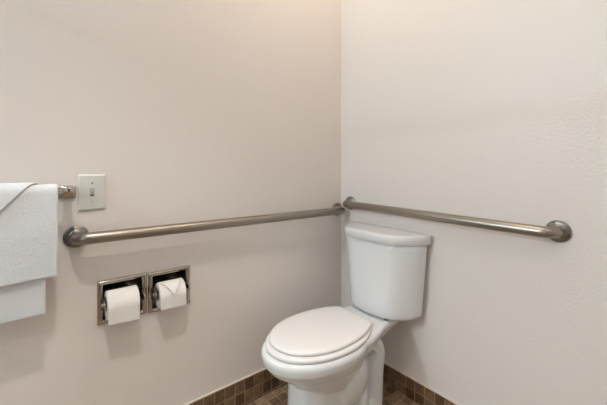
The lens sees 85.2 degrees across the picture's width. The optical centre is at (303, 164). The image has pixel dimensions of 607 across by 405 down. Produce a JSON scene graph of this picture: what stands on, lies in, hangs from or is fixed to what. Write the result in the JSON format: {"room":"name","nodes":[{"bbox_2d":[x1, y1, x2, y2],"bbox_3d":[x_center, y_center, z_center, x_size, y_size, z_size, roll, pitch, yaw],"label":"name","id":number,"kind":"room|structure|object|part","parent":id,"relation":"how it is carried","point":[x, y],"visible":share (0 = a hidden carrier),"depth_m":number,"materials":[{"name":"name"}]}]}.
{"room":"accessible bathroom","nodes":[
{"label":"accessible bathroom","id":0,"kind":"room"},
{"bbox_2d":[0,0,340,404],"bbox_3d":[-1.158,-0.187,0.822,3.420,2.700,0.120,0,0,-39],"label":"wall","id":1,"kind":"structure","parent":0,"point":[189,110],"depth_m":1.28,"materials":[{"name":"paint"}]},
{"bbox_2d":[58,185,75,198],"bbox_3d":[-0.915,0.087,0.891,0.501,0.043,0.079,0,0,-39],"label":"towel bar","id":2,"kind":"object","parent":1,"relation":"attached to","point":[64,191],"visible":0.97,"depth_m":1.01,"materials":[{"name":"silver metal"}]},
{"bbox_2d":[0,278,45,323],"bbox_3d":[-0.910,0.251,0.854,0.386,0.368,0.034,0,0,-39],"label":"bath towel","id":3,"kind":"object","parent":2,"relation":"hanging from","point":[24,300],"visible":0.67,"depth_m":0.93,"materials":[{"name":"white fabric"}]},
{"bbox_2d":[0,184,57,287],"bbox_3d":[-0.903,0.199,0.857,0.425,0.284,0.052,0,0,-39],"label":"hand towel","id":4,"kind":"object","parent":3,"relation":"hanging from","point":[29,222],"visible":0.96,"depth_m":0.93,"materials":[{"name":"white fabric"}]},
{"bbox_2d":[0,182,37,210],"bbox_3d":[-0.904,0.137,0.856,0.338,0.173,0.061,0,0,-39],"label":"washcloth","id":5,"kind":"object","parent":4,"relation":"on","point":[8,191],"visible":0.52,"depth_m":0.91,"materials":[{"name":"white fabric"}]},
{"bbox_3d":[-0.736,0.082,1.031,0.029,0.028,0.073,0,0,-39],"label":"post","id":6,"kind":"part","parent":2,"relation":"part of","materials":[{"name":"silver metal"}]},
{"bbox_2d":[78,174,105,210],"bbox_3d":[-0.704,0.091,1.100,0.079,0.119,0.018,0,0,-39],"label":"light switch","id":7,"kind":"object","parent":1,"relation":"attached to","point":[91,187],"visible":1,"depth_m":1.10,"materials":[{"name":"white plastic"}]},
{"bbox_2d":[97,272,146,325],"bbox_3d":[-0.645,0.469,1.174,0.157,0.151,0.110,0,0,-39],"label":"toilet paper holder","id":8,"kind":"object","parent":1,"relation":"attached to","point":[140,279],"visible":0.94,"depth_m":1.18,"materials":[{"name":"silver metal"}]},
{"bbox_2d":[104,285,139,325],"bbox_3d":[-0.633,0.482,1.151,0.097,0.106,0.096,0,0,-39],"label":"toilet paper roll","id":9,"kind":"object","parent":8,"relation":"on","point":[123,304],"visible":0.98,"depth_m":1.12,"materials":[{"name":"white paper"}]},
{"bbox_2d":[148,265,189,313],"bbox_3d":[-0.521,0.473,1.274,0.157,0.151,0.110,0,0,-39],"label":"toilet paper holder","id":10,"kind":"object","parent":1,"relation":"attached to","point":[155,277],"visible":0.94,"depth_m":1.28,"materials":[{"name":"silver metal"}]},
{"bbox_2d":[154,277,186,310],"bbox_3d":[-0.503,0.484,1.250,0.093,0.094,0.100,0,0,-39],"label":"toilet paper roll","id":11,"kind":"object","parent":10,"relation":"on","point":[172,293],"visible":0.99,"depth_m":1.22,"materials":[{"name":"white paper"}]},
{"bbox_2d":[63,203,344,247],"bbox_3d":[-0.256,0.239,1.423,1.262,0.082,0.076,0,0,-39],"label":"grab bar","id":12,"kind":"object","parent":1,"relation":"attached to","point":[74,236],"visible":1,"depth_m":1.22,"materials":[{"name":"silver metal"}]},
{"bbox_2d":[184,368,265,404],"bbox_3d":[-1.071,0.945,0.810,3.300,0.002,0.008,0,0,-39],"label":"trim","id":13,"kind":"structure","parent":1,"relation":"attached to","point":[263,368],"depth_m":1.40,"materials":[{"name":"beige"}]},
{"bbox_2d":[188,369,286,404],"bbox_3d":[-1.071,1.004,0.810,3.300,0.117,0.009,0,0,-39],"label":"baseboard","id":14,"kind":"structure","parent":1,"relation":"attached to","point":[247,390],"depth_m":1.46,"materials":[{"name":"tile"}]},
{"bbox_2d":[247,383,417,404],"bbox_3d":[-0.414,1.113,-0.004,3.300,0.100,2.100,0,0,-39],"label":"floor","id":15,"kind":"structure","parent":0,"point":[279,396],"depth_m":1.50,"materials":[{"name":"tile"}]},
{"bbox_2d":[261,222,430,404],"bbox_3d":[0.140,0.682,1.366,0.690,0.768,0.444,0,0,-39],"label":"toilet","id":16,"kind":"object","parent":15,"relation":"on","point":[332,355],"visible":1,"depth_m":1.37,"materials":[{"name":"white ceramic"}]},
{"bbox_3d":[0.057,0.666,1.299,0.438,0.016,0.329,0,0,-39],"label":"seat","id":17,"kind":"part","parent":16,"relation":"part of","materials":[{"name":"white plastic"}]},
{"bbox_3d":[0.061,0.647,1.308,0.421,0.018,0.307,0,0,-39],"label":"lid","id":18,"kind":"part","parent":16,"relation":"part of","materials":[{"name":"white plastic"}]},
{"bbox_3d":[0.131,0.865,1.359,0.668,0.401,0.348,0,0,-39],"label":"bowl","id":19,"kind":"part","parent":16,"relation":"part of","materials":[{"name":"white ceramic"}]},
{"bbox_3d":[0.336,0.495,1.524,0.170,0.335,0.423,0,0,-39],"label":"tank","id":20,"kind":"part","parent":16,"relation":"part of","materials":[{"name":"white ceramic"}]},
{"bbox_3d":[0.343,0.319,1.530,0.168,0.041,0.444,0,0,-39],"label":"tank lid","id":21,"kind":"part","parent":16,"relation":"part of","materials":[{"name":"white ceramic"}]},
{"bbox_2d":[341,0,606,404],"bbox_3d":[0.916,-0.187,1.070,0.120,2.700,2.340,0,0,-39],"label":"wall","id":22,"kind":"structure","parent":0,"point":[486,109],"depth_m":1.24,"materials":[{"name":"paint"}]},
{"bbox_2d":[383,363,455,404],"bbox_3d":[0.869,1.015,1.026,0.009,0.096,2.091,0,0,-39],"label":"baseboard","id":23,"kind":"structure","parent":22,"relation":"attached to","point":[413,390],"depth_m":1.49,"materials":[{"name":"tile"}]},
{"bbox_2d":[384,362,459,404],"bbox_3d":[0.869,0.967,1.027,0.008,0.002,2.092,0,0,-39],"label":"trim","id":24,"kind":"structure","parent":22,"relation":"attached to","point":[384,362],"depth_m":1.45,"materials":[{"name":"beige"}]},
{"bbox_2d":[343,196,571,241],"bbox_3d":[0.515,0.211,1.410,0.076,0.082,0.988,0,0,-39],"label":"grab bar","id":25,"kind":"object","parent":22,"relation":"attached to","point":[556,230],"visible":1,"depth_m":1.20,"materials":[{"name":"silver metal"}]}
]}

